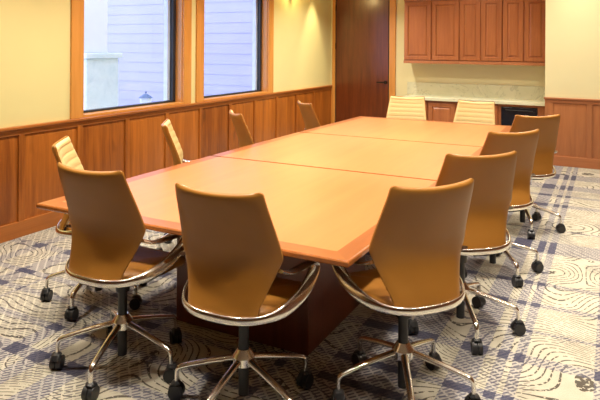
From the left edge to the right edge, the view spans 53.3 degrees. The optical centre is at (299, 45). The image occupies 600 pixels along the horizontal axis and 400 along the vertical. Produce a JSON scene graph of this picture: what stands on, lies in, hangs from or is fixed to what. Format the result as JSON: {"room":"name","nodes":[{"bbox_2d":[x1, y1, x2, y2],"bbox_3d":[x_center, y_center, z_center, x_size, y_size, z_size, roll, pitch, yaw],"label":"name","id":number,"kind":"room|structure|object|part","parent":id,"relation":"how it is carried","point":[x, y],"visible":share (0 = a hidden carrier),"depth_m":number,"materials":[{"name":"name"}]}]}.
{"room":"conference room","nodes":[
{"label":"conference room","id":0,"kind":"room"},
{"bbox_2d":[0,0,331,242],"bbox_3d":[-2.097,0.186,5.554,0.235,2.900,11.100,0,0,28],"label":"wall","id":1,"kind":"structure","parent":0,"point":[34,34],"depth_m":5.71,"materials":[{"name":"yellow paint"}]},
{"bbox_3d":[-2.019,1.521,5.537,0.024,0.132,11.050,0,0,28],"label":"baseboard","id":2,"kind":"part","parent":1,"relation":"part of","materials":[{"name":"brown wood"}]},
{"bbox_2d":[70,0,191,118],"bbox_3d":[-1.756,-0.113,6.227,0.212,1.557,1.737,0,0,28],"label":"window","id":3,"kind":"structure","parent":1,"relation":"in","point":[177,49],"depth_m":6.82,"materials":[{"name":"brown wood"}]},
{"bbox_3d":[-2.041,-0.115,5.477,0.022,1.557,0.142,0,0,28],"label":"casing","id":4,"kind":"part","parent":3,"relation":"part of","materials":[{"name":"brown wood"}]},
{"bbox_3d":[-1.826,-0.050,6.264,0.055,1.380,1.429,0,0,28],"label":"exterior trim","id":5,"kind":"part","parent":3,"relation":"part of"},
{"bbox_3d":[-1.302,-0.110,6.890,0.022,1.557,0.142,0,0,28],"label":"casing","id":6,"kind":"part","parent":3,"relation":"part of","materials":[{"name":"brown wood"}]},
{"bbox_3d":[-2.015,0.713,5.538,0.021,0.052,11.050,0,0,28],"label":"wainscot rail","id":7,"kind":"part","parent":1,"relation":"part of","materials":[{"name":"brown wood"}]},
{"bbox_3d":[-2.004,0.677,5.532,0.045,0.026,11.050,0,0,28],"label":"cap rail","id":8,"kind":"part","parent":1,"relation":"part of","materials":[{"name":"brown wood"}]},
{"bbox_2d":[195,0,273,102],"bbox_3d":[-0.889,-0.107,7.883,0.212,1.557,1.796,0,0,28],"label":"window","id":9,"kind":"structure","parent":1,"relation":"in","point":[263,10],"depth_m":8.51,"materials":[{"name":"brown wood"}]},
{"bbox_3d":[-1.189,-0.109,7.106,0.022,1.557,0.142,0,0,28],"label":"casing","id":10,"kind":"part","parent":9,"relation":"part of","materials":[{"name":"brown wood"}]},
{"bbox_3d":[-0.913,-0.044,7.895,0.050,1.380,1.488,0,0,28],"label":"sash","id":11,"kind":"part","parent":9,"relation":"part of","materials":[{"name":"glass"}]},
{"bbox_3d":[-0.959,-0.044,7.919,0.055,1.380,1.488,0,0,28],"label":"exterior trim","id":12,"kind":"part","parent":9,"relation":"part of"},
{"bbox_3d":[-0.422,-0.104,8.572,0.022,1.557,0.142,0,0,28],"label":"casing","id":13,"kind":"part","parent":9,"relation":"part of","materials":[{"name":"brown wood"}]},
{"bbox_2d":[0,165,599,399],"bbox_3d":[0.953,1.646,3.954,6.959,0.080,11.300,0,0,28],"label":"floor","id":14,"kind":"structure","parent":0,"point":[557,357],"depth_m":3.29,"materials":[{"name":"carpet"}]},
{"bbox_2d":[40,136,147,320],"bbox_3d":[-1.295,1.092,3.775,0.638,0.999,0.670,0,0,-11],"label":"chair","id":15,"kind":"object","parent":14,"relation":"on","point":[64,152],"visible":0.35,"depth_m":3.63,"materials":[{"name":"leather"}]},
{"bbox_3d":[-1.447,1.441,3.750,0.288,0.149,0.036,0,0,-8],"label":"leg","id":16,"kind":"part","parent":15,"relation":"part of","materials":[{"name":"metal"}]},
{"bbox_3d":[-1.456,0.852,3.738,0.162,0.522,0.495,0,0,-11],"label":"backrest","id":17,"kind":"part","parent":15,"relation":"part of","materials":[{"name":"leather"}]},
{"bbox_3d":[-1.302,1.442,3.602,0.036,0.149,0.288,0,0,10],"label":"leg","id":18,"kind":"part","parent":15,"relation":"part of","materials":[{"name":"metal"}]},
{"bbox_3d":[-1.117,1.443,3.694,0.288,0.149,0.036,0,0,28],"label":"leg","id":19,"kind":"part","parent":15,"relation":"part of","materials":[{"name":"metal"}]},
{"bbox_2d":[49,162,185,399],"bbox_3d":[-0.868,1.080,2.986,0.663,1.029,0.670,0,0,28],"label":"chair","id":20,"kind":"object","parent":14,"relation":"on","point":[108,228],"visible":0.99,"depth_m":2.81,"materials":[{"name":"leather"}]},
{"bbox_3d":[-1.064,1.444,2.969,0.288,0.149,0.036,0,0,-8],"label":"leg","id":21,"kind":"part","parent":20,"relation":"part of","materials":[{"name":"metal"}]},
{"bbox_3d":[-0.974,0.825,2.825,0.495,0.522,0.162,0,0,28],"label":"backrest","id":22,"kind":"part","parent":20,"relation":"part of","materials":[{"name":"leather"}]},
{"bbox_3d":[-0.919,1.444,2.821,0.036,0.149,0.288,0,0,10],"label":"leg","id":23,"kind":"part","parent":20,"relation":"part of","materials":[{"name":"metal"}]},
{"bbox_3d":[-0.968,1.444,3.152,0.036,0.149,0.288,0,0,-26],"label":"leg","id":24,"kind":"part","parent":20,"relation":"part of","materials":[{"name":"metal"}]},
{"bbox_3d":[-0.734,1.446,2.913,0.288,0.149,0.036,0,0,28],"label":"leg","id":25,"kind":"part","parent":20,"relation":"part of","materials":[{"name":"metal"}]},
{"bbox_3d":[-0.867,1.109,3.034,0.470,0.090,0.450,0,0,28],"label":"seat","id":26,"kind":"part","parent":20,"relation":"part of","materials":[{"name":"beige leather"}]},
{"bbox_3d":[-0.764,1.446,3.117,0.288,0.149,0.036,0,0,-44],"label":"leg","id":27,"kind":"part","parent":20,"relation":"part of","materials":[{"name":"metal"}]},
{"bbox_2d":[156,119,192,250],"bbox_3d":[-0.789,1.093,4.662,0.657,1.004,0.662,0,0,-10],"label":"chair","id":28,"kind":"object","parent":14,"relation":"on","point":[169,133],"visible":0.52,"depth_m":4.49,"materials":[{"name":"leather"}]},
{"bbox_3d":[-0.995,0.850,4.634,0.162,0.522,0.495,0,0,-10],"label":"backrest","id":29,"kind":"part","parent":28,"relation":"part of","materials":[{"name":"leather"}]},
{"bbox_2d":[229,109,253,147],"bbox_3d":[-0.358,1.101,5.569,0.655,0.994,0.669,0,0,-19],"label":"chair","id":30,"kind":"object","parent":14,"relation":"on","point":[244,137],"visible":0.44,"depth_m":5.35,"materials":[{"name":"leather"}]},
{"bbox_2d":[168,183,319,399],"bbox_3d":[-0.261,1.090,2.635,0.690,1.016,0.649,0,0,25],"label":"chair","id":31,"kind":"object","parent":14,"relation":"on","point":[233,253],"visible":0.99,"depth_m":2.48,"materials":[{"name":"leather"}]},
{"bbox_3d":[-0.425,1.448,2.686,0.288,0.149,0.036,0,0,9],"label":"leg","id":32,"kind":"part","parent":31,"relation":"part of","materials":[{"name":"metal"}]},
{"bbox_3d":[-0.330,1.448,2.502,0.036,0.149,0.288,0,0,27],"label":"leg","id":33,"kind":"part","parent":31,"relation":"part of","materials":[{"name":"metal"}]},
{"bbox_3d":[-0.326,0.843,2.486,0.495,0.522,0.162,0,0,25],"label":"backrest","id":34,"kind":"part","parent":31,"relation":"part of","materials":[{"name":"leather"}]},
{"bbox_3d":[-0.126,1.450,2.536,0.288,0.149,0.036,0,0,45],"label":"leg","id":35,"kind":"part","parent":31,"relation":"part of","materials":[{"name":"metal"}]},
{"bbox_3d":[-0.230,1.127,2.701,0.470,0.090,0.450,0,0,25],"label":"seat","id":36,"kind":"part","parent":31,"relation":"part of","materials":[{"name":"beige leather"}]},
{"bbox_3d":[-0.094,1.450,2.741,0.288,0.149,0.036,0,0,-27],"label":"leg","id":37,"kind":"part","parent":31,"relation":"part of","materials":[{"name":"metal"}]},
{"bbox_2d":[36,116,510,355],"bbox_3d":[0.464,1.233,4.872,1.882,0.740,4.670,0,0,28],"label":"conference table","id":38,"kind":"object","parent":14,"relation":"on","point":[325,189],"visible":0.46,"depth_m":3.66,"materials":[{"name":"brown wood"}]},
{"bbox_3d":[0.466,0.882,4.872,1.882,0.038,4.670,0,0,28],"label":"edge moulding","id":39,"kind":"part","parent":38,"relation":"part of","materials":[{"name":"brown wood"}]},
{"bbox_2d":[298,100,320,129],"bbox_3d":[0.255,1.115,6.762,0.646,0.974,0.664,0,0,-19],"label":"chair","id":40,"kind":"object","parent":14,"relation":"on","point":[309,116],"visible":0.35,"depth_m":6.59,"materials":[{"name":"leather"}]},
{"bbox_2d":[331,178,480,399],"bbox_3d":[0.453,1.089,2.732,0.653,1.029,0.665,0,0,-23],"label":"chair","id":41,"kind":"object","parent":14,"relation":"on","point":[415,247],"visible":0.95,"depth_m":2.54,"materials":[{"name":"leather"}]},
{"bbox_3d":[0.300,1.452,2.682,0.288,0.149,0.036,0,0,-15],"label":"leg","id":42,"kind":"part","parent":41,"relation":"part of","materials":[{"name":"metal"}]},
{"bbox_3d":[0.454,1.118,2.770,0.470,0.090,0.450,0,0,-23],"label":"seat","id":43,"kind":"part","parent":41,"relation":"part of","materials":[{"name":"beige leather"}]},
{"bbox_3d":[0.373,1.453,2.876,0.036,0.149,0.288,0,0,-33],"label":"leg","id":44,"kind":"part","parent":41,"relation":"part of","materials":[{"name":"metal"}]},
{"bbox_3d":[0.462,1.454,2.553,0.036,0.149,0.288,0,0,3],"label":"leg","id":45,"kind":"part","parent":41,"relation":"part of","materials":[{"name":"metal"}]},
{"bbox_3d":[0.550,0.835,2.553,0.495,0.522,0.162,0,0,-23],"label":"backrest","id":46,"kind":"part","parent":41,"relation":"part of","materials":[{"name":"leather"}]},
{"bbox_3d":[0.580,1.454,2.866,0.036,0.149,0.288,0,0,39],"label":"leg","id":47,"kind":"part","parent":41,"relation":"part of","materials":[{"name":"metal"}]},
{"bbox_3d":[0.635,1.455,2.667,0.288,0.149,0.036,0,0,21],"label":"leg","id":48,"kind":"part","parent":41,"relation":"part of","materials":[{"name":"metal"}]},
{"bbox_2d":[386,95,426,119],"bbox_3d":[1.277,1.114,7.154,0.661,0.988,0.670,0,0,17],"label":"chair","id":49,"kind":"object","parent":14,"relation":"on","point":[399,107],"visible":0.3,"depth_m":7.33,"materials":[{"name":"leather"}]},
{"bbox_2d":[425,100,427,119],"bbox_3d":[1.891,1.228,9.502,0.373,0.768,0.399,0,0,28],"label":"base cabinet","id":50,"kind":"object","parent":14,"relation":"on","point":[426,101],"visible":0.16,"depth_m":9.26,"materials":[{"name":"brown wood"}]},
{"bbox_2d":[428,101,456,121],"bbox_3d":[2.254,1.231,9.312,0.443,0.768,0.399,0,0,28],"label":"base cabinet","id":51,"kind":"object","parent":14,"relation":"on","point":[444,111],"visible":0.41,"depth_m":9.14,"materials":[{"name":"brown wood"}]},
{"bbox_2d":[408,151,525,354],"bbox_3d":[0.912,1.089,3.418,0.649,1.035,0.669,0,0,-13],"label":"chair","id":52,"kind":"object","parent":14,"relation":"on","point":[486,230],"visible":0.69,"depth_m":3.25,"materials":[{"name":"leather"}]},
{"bbox_3d":[0.922,1.456,3.253,0.036,0.149,0.288,0,0,0],"label":"leg","id":53,"kind":"part","parent":52,"relation":"part of","materials":[{"name":"metal"}]},
{"bbox_3d":[1.024,1.457,3.572,0.036,0.149,0.288,0,0,36],"label":"leg","id":54,"kind":"part","parent":52,"relation":"part of","materials":[{"name":"metal"}]},
{"bbox_3d":[0.970,0.831,3.244,0.495,0.522,0.162,0,0,-13],"label":"backrest","id":55,"kind":"part","parent":52,"relation":"part of","materials":[{"name":"leather"}]},
{"bbox_3d":[1.089,1.458,3.376,0.288,0.149,0.036,0,0,18],"label":"leg","id":56,"kind":"part","parent":52,"relation":"part of","materials":[{"name":"metal"}]},
{"bbox_2d":[453,100,495,124],"bbox_3d":[1.919,1.126,6.780,0.659,0.974,0.653,0,0,31],"label":"chair","id":57,"kind":"object","parent":14,"relation":"on","point":[477,112],"visible":0.35,"depth_m":6.95,"materials":[{"name":"leather"}]},
{"bbox_2d":[457,102,498,124],"bbox_3d":[2.721,1.234,9.067,0.608,0.768,0.399,0,0,28],"label":"base cabinet","id":58,"kind":"object","parent":14,"relation":"on","point":[496,105],"visible":0.04,"depth_m":8.76,"materials":[{"name":"brown wood"}]},
{"bbox_3d":[2.767,1.191,8.830,0.290,0.615,0.020,0,0,28],"label":"cabinet door","id":59,"kind":"part","parent":58,"relation":"part of","materials":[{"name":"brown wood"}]},
{"bbox_2d":[465,129,543,286],"bbox_3d":[1.387,1.093,4.279,0.649,1.033,0.660,0,0,-19],"label":"chair","id":60,"kind":"object","parent":14,"relation":"on","point":[524,143],"visible":0.58,"depth_m":4.11,"materials":[{"name":"leather"}]},
{"bbox_3d":[1.454,0.837,4.117,0.495,0.522,0.162,0,0,-19],"label":"backrest","id":61,"kind":"part","parent":60,"relation":"part of","materials":[{"name":"leather"}]},
{"bbox_3d":[1.425,1.460,4.125,0.036,0.149,0.288,0,0,-12],"label":"leg","id":62,"kind":"part","parent":60,"relation":"part of","materials":[{"name":"metal"}]},
{"bbox_3d":[1.562,1.461,4.280,0.288,0.149,0.036,0,0,6],"label":"leg","id":63,"kind":"part","parent":60,"relation":"part of","materials":[{"name":"metal"}]},
{"bbox_2d":[498,104,544,124],"bbox_3d":[3.284,1.237,8.773,0.659,0.768,0.399,0,0,28],"label":"base cabinet","id":64,"kind":"object","parent":14,"relation":"on","point":[541,109],"visible":0.03,"depth_m":8.61,"materials":[{"name":"brown wood"}]},
{"bbox_2d":[403,82,544,105],"bbox_3d":[2.617,0.722,9.104,2.156,0.250,0.434,0,0,28],"label":"countertop","id":65,"kind":"structure","parent":64,"relation":"on","point":[449,92],"depth_m":9.17,"materials":[{"name":"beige stone"}]},
{"bbox_2d":[501,106,537,125],"bbox_3d":[3.240,1.055,8.779,0.490,0.330,0.392,0,0,28],"label":"appliance","id":66,"kind":"object","parent":64,"relation":"in","point":[508,114],"visible":0.48,"depth_m":8.67,"materials":[{"name":"black plastic"}]},
{"bbox_2d":[509,114,565,238],"bbox_3d":[1.962,1.099,5.302,0.653,1.029,0.671,0,0,-11],"label":"chair","id":67,"kind":"object","parent":14,"relation":"on","point":[543,168],"visible":0.6,"depth_m":5.12,"materials":[{"name":"leather"}]},
{"bbox_3d":[1.952,1.463,5.130,0.036,0.149,0.288,0,0,8],"label":"leg","id":68,"kind":"part","parent":67,"relation":"part of","materials":[{"name":"metal"}]},
{"bbox_3d":[2.017,0.844,5.117,0.495,0.522,0.162,0,0,-11],"label":"backrest","id":69,"kind":"part","parent":67,"relation":"part of","materials":[{"name":"leather"}]},
{"bbox_3d":[2.134,1.464,5.228,0.288,0.149,0.036,0,0,26],"label":"leg","id":70,"kind":"part","parent":67,"relation":"part of","materials":[{"name":"metal"}]},
{"bbox_2d":[331,0,544,96],"bbox_3d":[2.068,0.213,9.724,3.749,2.900,0.150,0,0,28],"label":"wall","id":71,"kind":"structure","parent":0,"point":[512,75],"depth_m":9.46,"materials":[{"name":"beige paint"}]},
{"bbox_2d":[331,0,395,122],"bbox_3d":[1.051,0.317,10.142,1.181,2.580,0.090,0,0,28],"label":"door","id":72,"kind":"structure","parent":71,"relation":"in","point":[364,31],"depth_m":10.14,"materials":[{"name":"brown wood"}]},
{"bbox_3d":[0.590,0.369,10.395,0.052,2.470,0.030,0,0,28],"label":"casing","id":73,"kind":"part","parent":72,"relation":"part of","materials":[{"name":"brown wood"}]},
{"bbox_3d":[1.531,0.375,9.902,0.107,2.470,0.030,0,0,28],"label":"casing","id":74,"kind":"part","parent":72,"relation":"part of","materials":[{"name":"brown wood"}]},
{"bbox_2d":[404,0,459,63],"bbox_3d":[2.110,-0.265,9.418,0.871,1.082,0.353,0,0,28],"label":"upper cabinet","id":75,"kind":"object","parent":71,"relation":"attached to","point":[431,27],"visible":0.99,"depth_m":9.26,"materials":[{"name":"brown wood"}]},
{"bbox_3d":[1.845,-0.237,9.374,0.425,0.911,0.020,0,0,28],"label":"cabinet door","id":76,"kind":"part","parent":75,"relation":"part of","materials":[{"name":"brown wood"}]},
{"bbox_3d":[2.042,-0.754,9.283,0.871,0.105,0.040,0,0,28],"label":"crown rail","id":77,"kind":"part","parent":75,"relation":"part of","materials":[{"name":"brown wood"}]},
{"bbox_3d":[2.032,0.253,9.277,0.871,0.044,0.034,0,0,28],"label":"light rail","id":78,"kind":"part","parent":75,"relation":"part of","materials":[{"name":"brown wood"}]},
{"bbox_3d":[2.231,-0.235,9.171,0.408,0.911,0.020,0,0,28],"label":"cabinet door","id":79,"kind":"part","parent":75,"relation":"part of","materials":[{"name":"brown wood"}]},
{"bbox_2d":[459,0,502,64],"bbox_3d":[2.773,-0.261,9.071,0.623,1.082,0.353,0,0,28],"label":"upper cabinet","id":80,"kind":"object","parent":71,"relation":"attached to","point":[481,21],"visible":0.99,"depth_m":8.91,"materials":[{"name":"brown wood"}]},
{"bbox_3d":[2.561,-0.233,8.999,0.297,0.911,0.020,0,0,28],"label":"cabinet door","id":81,"kind":"part","parent":80,"relation":"part of","materials":[{"name":"brown wood"}]},
{"bbox_3d":[2.696,0.258,8.930,0.623,0.044,0.034,0,0,28],"label":"light rail","id":82,"kind":"part","parent":80,"relation":"part of","materials":[{"name":"brown wood"}]},
{"bbox_3d":[2.838,-0.231,8.854,0.288,0.911,0.020,0,0,28],"label":"cabinet door","id":83,"kind":"part","parent":80,"relation":"part of","materials":[{"name":"brown wood"}]},
{"bbox_2d":[502,0,545,65],"bbox_3d":[3.324,-0.257,8.783,0.616,1.082,0.353,0,0,28],"label":"upper cabinet","id":84,"kind":"object","parent":71,"relation":"attached to","point":[523,20],"visible":0.77,"depth_m":8.64,"materials":[{"name":"brown wood"}]},
{"bbox_3d":[3.106,-0.229,8.714,0.277,0.911,0.020,0,0,28],"label":"cabinet door","id":85,"kind":"part","parent":84,"relation":"part of","materials":[{"name":"brown wood"}]},
{"bbox_3d":[3.247,0.261,8.642,0.616,0.044,0.034,0,0,28],"label":"light rail","id":86,"kind":"part","parent":84,"relation":"part of","materials":[{"name":"brown wood"}]},
{"bbox_3d":[3.380,-0.228,8.570,0.301,0.911,0.020,0,0,28],"label":"cabinet door","id":87,"kind":"part","parent":84,"relation":"part of","materials":[{"name":"brown wood"}]},
{"bbox_2d":[544,0,599,169],"bbox_3d":[4.967,0.232,7.792,3.240,2.900,0.885,0,0,28],"label":"wall","id":88,"kind":"structure","parent":0,"point":[572,27],"depth_m":8.01,"materials":[{"name":"beige paint"}]},
{"bbox_3d":[4.763,0.721,7.420,3.230,0.026,0.040,0,0,28],"label":"cap rail","id":89,"kind":"part","parent":88,"relation":"part of","materials":[{"name":"brown wood"}]},
{"bbox_3d":[4.773,0.757,7.426,3.217,0.052,0.021,0,0,28],"label":"wainscot rail","id":90,"kind":"part","parent":88,"relation":"part of","materials":[{"name":"brown wood"}]},
{"bbox_3d":[4.765,1.565,7.425,3.222,0.132,0.024,0,0,28],"label":"baseboard","id":91,"kind":"part","parent":88,"relation":"part of","materials":[{"name":"brown wood"}]},
{"label":"outside","id":92,"kind":"structure","parent":0,"visible":0},
{"bbox_3d":[-8.686,1.843,9.899,15.451,0.100,13.500,0,0,28],"label":"ground","id":93,"kind":"structure","parent":92,"visible":0},
{"bbox_2d":[84,0,122,109],"bbox_3d":[-3.012,-0.470,8.400,0.770,4.600,0.670,0,0,28],"label":"stone pier","id":94,"kind":"structure","parent":93,"relation":"on","point":[101,68],"depth_m":8.24,"materials":[{"name":"white stone"}]},
{"bbox_3d":[-3.044,-1.337,8.402,0.500,2.865,0.440,0,0,28],"label":"post","id":95,"kind":"part","parent":94,"relation":"part of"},
{"bbox_2d":[139,91,152,102],"bbox_3d":[-2.446,1.289,9.469,0.208,1.130,0.240,0,0,28],"label":"lantern","id":96,"kind":"object","parent":93,"relation":"on","point":[145,98],"visible":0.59,"depth_m":9.40,"materials":[{"name":"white metal"}]},
{"bbox_3d":[-2.444,0.889,9.469,0.164,0.130,0.190,0,0,28],"label":"lantern glass","id":97,"kind":"part","parent":96,"relation":"part of","materials":[{"name":"white glass"}]},
{"bbox_2d":[107,0,252,105],"bbox_3d":[-6.227,-0.711,14.580,15.440,5.040,0.060,0,0,28],"label":"wall","id":98,"kind":"structure","parent":93,"relation":"on","point":[135,30],"depth_m":12.86,"materials":[{"name":"white wood"}]}
]}

